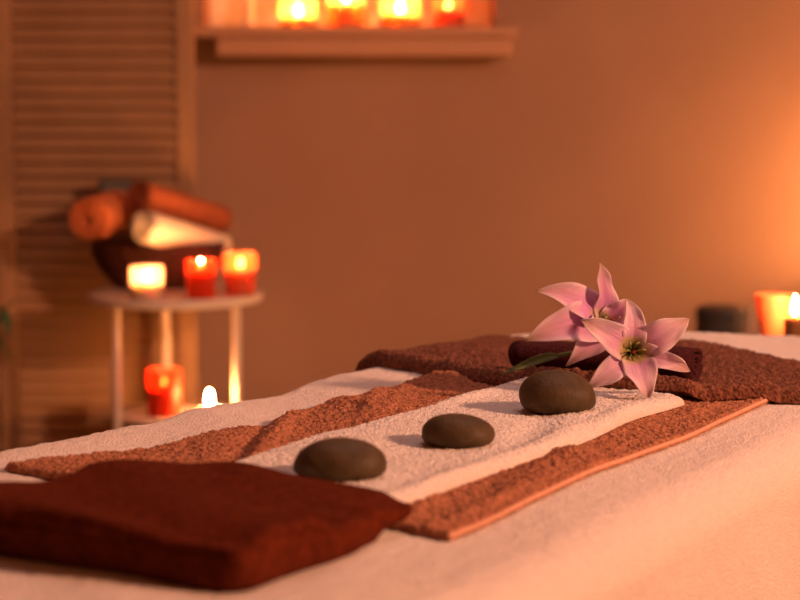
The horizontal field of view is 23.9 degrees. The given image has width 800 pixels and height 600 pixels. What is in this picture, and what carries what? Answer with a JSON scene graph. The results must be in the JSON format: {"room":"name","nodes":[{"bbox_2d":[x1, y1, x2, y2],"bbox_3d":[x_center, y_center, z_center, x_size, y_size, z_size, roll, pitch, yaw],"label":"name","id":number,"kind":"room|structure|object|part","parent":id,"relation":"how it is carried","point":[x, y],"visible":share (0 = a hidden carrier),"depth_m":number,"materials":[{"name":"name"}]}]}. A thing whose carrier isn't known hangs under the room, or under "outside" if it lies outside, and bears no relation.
{"room":"spa","nodes":[
{"label":"spa","id":0,"kind":"room"},
{"bbox_2d":[0,0,799,440],"bbox_3d":[0.800,-0.892,5.377,5.400,2.750,0.280,0,6,0],"label":"wall","id":1,"kind":"structure","parent":0,"point":[390,203],"depth_m":5.29,"materials":[{"name":"paint"}]},
{"bbox_2d":[210,0,490,25],"bbox_3d":[-0.142,-1.273,5.410,0.809,0.998,0.045,0,6,0],"label":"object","id":2,"kind":"structure","parent":1,"relation":"in","point":[222,12],"depth_m":5.45,"materials":[{"name":"white paint"}]},
{"bbox_3d":[-0.142,-1.273,5.409,0.709,0.898,0.006,0,6,0],"label":"pane","id":3,"kind":"part","parent":2,"relation":"part of","materials":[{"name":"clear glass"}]},
{"bbox_2d":[195,26,516,38],"bbox_3d":[-0.119,-0.745,5.289,0.874,0.028,0.365,0,6,0],"label":"windowsill","id":4,"kind":"structure","parent":1,"relation":"attached to","point":[206,32],"depth_m":5.11,"materials":[{"name":"brown paint"}]},
{"bbox_2d":[244,0,253,25],"bbox_3d":[-0.416,-0.868,5.193,0.026,0.236,0.026,0,6,0],"label":"candle","id":5,"kind":"object","parent":4,"relation":"on","point":[248,4],"visible":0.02,"depth_m":5.19,"materials":[{"name":"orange wax"}]},
{"bbox_2d":[280,4,315,25],"bbox_3d":[-0.281,-0.800,5.200,0.104,0.100,0.104,0,6,0],"label":"candle","id":6,"kind":"object","parent":4,"relation":"on","point":[283,21],"visible":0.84,"depth_m":5.17,"materials":[{"name":"orange wax"}]},
{"bbox_2d":[328,0,363,25],"bbox_3d":[-0.150,-0.824,5.228,0.104,0.140,0.104,0,6,0],"label":"candle","id":7,"kind":"object","parent":4,"relation":"on","point":[342,14],"visible":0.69,"depth_m":5.19,"materials":[{"name":"orange wax"}]},
{"bbox_2d":[381,1,418,25],"bbox_3d":[0.000,-0.805,5.200,0.110,0.110,0.110,0,6,0],"label":"candle","id":8,"kind":"object","parent":4,"relation":"on","point":[386,20],"visible":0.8,"depth_m":5.16,"materials":[{"name":"orange wax"}]},
{"bbox_2d":[432,0,463,25],"bbox_3d":[0.134,-0.816,5.249,0.090,0.120,0.090,0,6,0],"label":"candle","id":9,"kind":"object","parent":4,"relation":"on","point":[444,12],"visible":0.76,"depth_m":5.21,"materials":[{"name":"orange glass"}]},
{"bbox_2d":[216,37,510,56],"bbox_3d":[-0.099,-0.696,5.194,0.803,0.050,0.125,0,6,0],"label":"trim","id":10,"kind":"structure","parent":1,"relation":"attached to","point":[225,46],"depth_m":5.13,"materials":[{"name":"brown paint"}]},
{"bbox_2d":[695,304,744,333],"bbox_3d":[0.843,0.271,5.004,0.132,0.514,0.132,0,6,0],"label":"waste bin","id":11,"kind":"object","parent":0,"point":[715,318],"visible":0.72,"depth_m":4.93,"materials":[{"name":"grey paint"}]},
{"bbox_3d":[0.843,0.030,4.979,0.132,0.030,0.132,0,6,0],"label":"lid","id":12,"kind":"part","parent":11,"relation":"part of","materials":[{"name":"grey paint"}]},
{"bbox_3d":[0.800,0.884,2.052,5.600,0.100,7.300,0,6,0],"label":"floor","id":13,"kind":"structure","parent":0,"visible":0},
{"bbox_2d":[0,298,19,430],"bbox_3d":[-0.988,0.299,4.253,0.236,0.612,0.236,4,7,36],"label":"potted plant","id":14,"kind":"object","parent":13,"relation":"on","point":[5,317],"visible":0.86,"depth_m":4.22,"materials":[{"name":"green plant"}]},
{"bbox_2d":[0,0,197,450],"bbox_3d":[-1.046,-0.393,4.828,1.040,1.830,0.092,-1,6,-7],"label":"folding screen","id":15,"kind":"object","parent":13,"relation":"on","point":[93,90],"visible":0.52,"depth_m":4.87,"materials":[{"name":"paint"}]},
{"bbox_2d":[88,285,262,429],"bbox_3d":[-0.548,0.271,4.652,0.424,0.585,0.424,0,6,0],"label":"side table","id":16,"kind":"object","parent":13,"relation":"on","point":[115,298],"visible":0.56,"depth_m":4.55,"materials":[{"name":"white paint"}]},
{"bbox_3d":[-0.682,0.292,4.564,0.021,0.562,0.021,0,6,0],"label":"leg","id":17,"kind":"part","parent":16,"relation":"part of","materials":[{"name":"white paint"}]},
{"bbox_2d":[130,265,163,299],"bbox_3d":[-0.598,-0.041,4.459,0.079,0.076,0.079,0,6,0],"label":"candle","id":18,"kind":"object","parent":16,"relation":"on","point":[146,281],"visible":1,"depth_m":4.43,"materials":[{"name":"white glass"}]},
{"bbox_2d":[90,239,224,289],"bbox_3d":[-0.602,-0.088,4.701,0.334,0.118,0.205,0,6,0],"label":"bowl","id":19,"kind":"object","parent":16,"relation":"on","point":[114,258],"visible":0.69,"depth_m":4.62,"materials":[{"name":"wicker"}]},
{"bbox_2d":[69,190,134,238],"bbox_3d":[-0.737,-0.214,4.702,0.106,0.112,0.213,1,6,12],"label":"rolled towel","id":20,"kind":"object","parent":19,"relation":"in","point":[103,215],"visible":0.97,"depth_m":4.62,"materials":[{"name":"orange fabric"}]},
{"bbox_2d":[98,179,151,193],"bbox_3d":[-0.698,-0.281,4.803,0.137,0.052,0.049,-1,6,-13],"label":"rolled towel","id":21,"kind":"object","parent":20,"relation":"on","point":[104,185],"visible":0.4,"depth_m":4.78,"materials":[{"name":"fabric"}]},
{"bbox_2d":[124,181,231,233],"bbox_3d":[-0.555,-0.231,4.752,0.094,0.147,0.309,5,8,40],"label":"rolled towel","id":22,"kind":"object","parent":19,"relation":"in","point":[142,196],"visible":0.96,"depth_m":4.69,"materials":[{"name":"orange fabric"}]},
{"bbox_2d":[132,211,231,257],"bbox_3d":[-0.534,-0.160,4.656,0.086,0.127,0.274,5,8,41],"label":"rolled towel","id":23,"kind":"object","parent":19,"relation":"in","point":[150,228],"visible":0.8,"depth_m":4.58,"materials":[{"name":"white fabric"}]},
{"bbox_2d":[147,368,180,417],"bbox_3d":[-0.571,0.225,4.577,0.082,0.112,0.082,0,6,0],"label":"candle","id":24,"kind":"object","parent":16,"relation":"on","point":[163,384],"visible":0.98,"depth_m":4.54,"materials":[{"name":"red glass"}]},
{"bbox_3d":[-0.593,0.267,4.809,0.021,0.562,0.021,0,6,0],"label":"leg","id":25,"kind":"part","parent":16,"relation":"part of","materials":[{"name":"white paint"}]},
{"bbox_2d":[122,401,223,424],"bbox_3d":[-0.548,0.281,4.654,0.308,0.016,0.308,0,6,0],"label":"shelf","id":26,"kind":"object","parent":16,"relation":"attached to","point":[134,414],"depth_m":4.63,"materials":[{"name":"white paint"}]},
{"bbox_2d":[186,259,215,298],"bbox_3d":[-0.471,-0.050,4.468,0.071,0.092,0.071,0,6,0],"label":"candle","id":27,"kind":"object","parent":16,"relation":"on","point":[200,273],"visible":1,"depth_m":4.44,"materials":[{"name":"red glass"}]},
{"bbox_2d":[199,390,213,407],"bbox_3d":[-0.461,0.249,4.570,0.050,0.065,0.050,0,6,0],"label":"candle","id":28,"kind":"object","parent":16,"relation":"on","point":[209,396],"visible":0.39,"depth_m":4.56,"materials":[{"name":"beige wax"}]},
{"bbox_3d":[-0.396,0.288,4.598,0.021,0.562,0.021,0,6,0],"label":"leg","id":29,"kind":"part","parent":16,"relation":"part of","materials":[{"name":"white paint"}]},
{"bbox_2d":[224,252,256,295],"bbox_3d":[-0.384,-0.061,4.538,0.078,0.100,0.078,0,6,0],"label":"candle","id":30,"kind":"object","parent":16,"relation":"on","point":[240,267],"visible":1,"depth_m":4.51,"materials":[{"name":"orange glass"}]},
{"bbox_3d":[0.653,0.390,3.227,0.240,0.643,0.240,0,6,0],"label":"stool","id":31,"kind":"object","parent":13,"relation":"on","visible":0},
{"bbox_2d":[755,292,797,335],"bbox_3d":[0.641,0.029,3.220,0.072,0.076,0.072,0,6,0],"label":"candle","id":32,"kind":"object","parent":31,"relation":"on","point":[772,308],"visible":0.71,"depth_m":3.19,"materials":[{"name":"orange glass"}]},
{"bbox_2d":[784,295,799,336],"bbox_3d":[0.652,0.034,3.120,0.034,0.085,0.034,0,6,0],"label":"candle","id":33,"kind":"object","parent":31,"relation":"on","point":[791,323],"visible":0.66,"depth_m":3.11,"materials":[{"name":"brown wax"}]},
{"bbox_3d":[0.003,0.502,1.957,0.520,0.680,1.800,3,7,30],"label":"massage table","id":34,"kind":"object","parent":13,"relation":"on","visible":0},
{"bbox_2d":[0,331,799,599],"bbox_3d":[0.015,0.424,1.947,0.820,0.575,2.250,3,7,30],"label":"sheet","id":35,"kind":"object","parent":34,"relation":"on","point":[714,514],"visible":0.3,"depth_m":1.63,"materials":[{"name":"white fabric"}]},
{"bbox_2d":[0,459,412,591],"bbox_3d":[-0.165,0.166,1.482,0.285,0.047,0.262,3,7,30],"label":"folded towel","id":36,"kind":"object","parent":35,"relation":"on","point":[212,526],"visible":1,"depth_m":1.40,"materials":[{"name":"brown fabric"}]},
{"bbox_2d":[3,370,771,540],"bbox_3d":[0.052,0.132,1.940,0.496,0.024,0.771,4,7,34],"label":"towel","id":37,"kind":"object","parent":35,"relation":"on","point":[452,514],"visible":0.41,"depth_m":1.83,"materials":[{"name":"brown fabric"}]},
{"bbox_2d":[235,377,684,502],"bbox_3d":[0.022,0.142,1.802,0.225,0.028,0.898,3,7,30],"label":"towel","id":38,"kind":"object","parent":37,"relation":"on","point":[416,469],"visible":0.41,"depth_m":1.83,"materials":[{"name":"white fabric"}]},
{"bbox_2d":[293,437,386,482],"bbox_3d":[-0.052,0.138,1.641,0.082,0.036,0.065,0,6,0],"label":"stone","id":39,"kind":"object","parent":38,"relation":"on","point":[340,459],"visible":0.92,"depth_m":1.62,"materials":[{"name":"stone"}]},
{"bbox_2d":[422,413,494,448],"bbox_3d":[0.056,0.124,1.800,0.070,0.031,0.059,0,6,0],"label":"stone","id":40,"kind":"object","parent":38,"relation":"on","point":[451,430],"visible":1,"depth_m":1.78,"materials":[{"name":"stone"}]},
{"bbox_2d":[519,370,595,414],"bbox_3d":[0.165,0.096,1.980,0.081,0.046,0.071,0,6,0],"label":"stone","id":41,"kind":"object","parent":38,"relation":"on","point":[548,392],"visible":0.94,"depth_m":1.96,"materials":[{"name":"stone"}]},
{"bbox_2d":[581,299,689,397],"bbox_3d":[0.261,0.055,2.077,0.106,0.105,0.077,-6,8,-43],"label":"lily","id":42,"kind":"object","parent":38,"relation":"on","point":[637,349],"visible":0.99,"depth_m":2.07,"materials":[{"name":"pink plant"}]},
{"bbox_2d":[354,334,799,403],"bbox_3d":[0.299,0.131,2.401,0.753,0.150,0.486,4,7,33],"label":"towel","id":43,"kind":"object","parent":35,"relation":"on","point":[728,373],"visible":0.59,"depth_m":2.32,"materials":[{"name":"brown fabric"}]},
{"bbox_2d":[508,340,703,380],"bbox_3d":[0.245,0.071,2.258,0.229,0.042,0.070,3,6,25],"label":"rolled towel","id":44,"kind":"object","parent":43,"relation":"on","point":[519,351],"visible":0.34,"depth_m":2.25,"materials":[{"name":"brown fabric"}]},
{"bbox_2d":[501,263,630,373],"bbox_3d":[0.198,0.022,2.155,0.143,0.127,0.083,-4,7,-31],"label":"lily","id":45,"kind":"object","parent":44,"relation":"on","point":[580,302],"visible":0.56,"depth_m":2.15,"materials":[{"name":"pink plant"}]},
{"bbox_3d":[0.193,0.064,2.196,0.057,0.011,0.013,-2,6,-15],"label":"stem","id":46,"kind":"part","parent":45,"relation":"part of","materials":[{"name":"green plant"}]}
]}

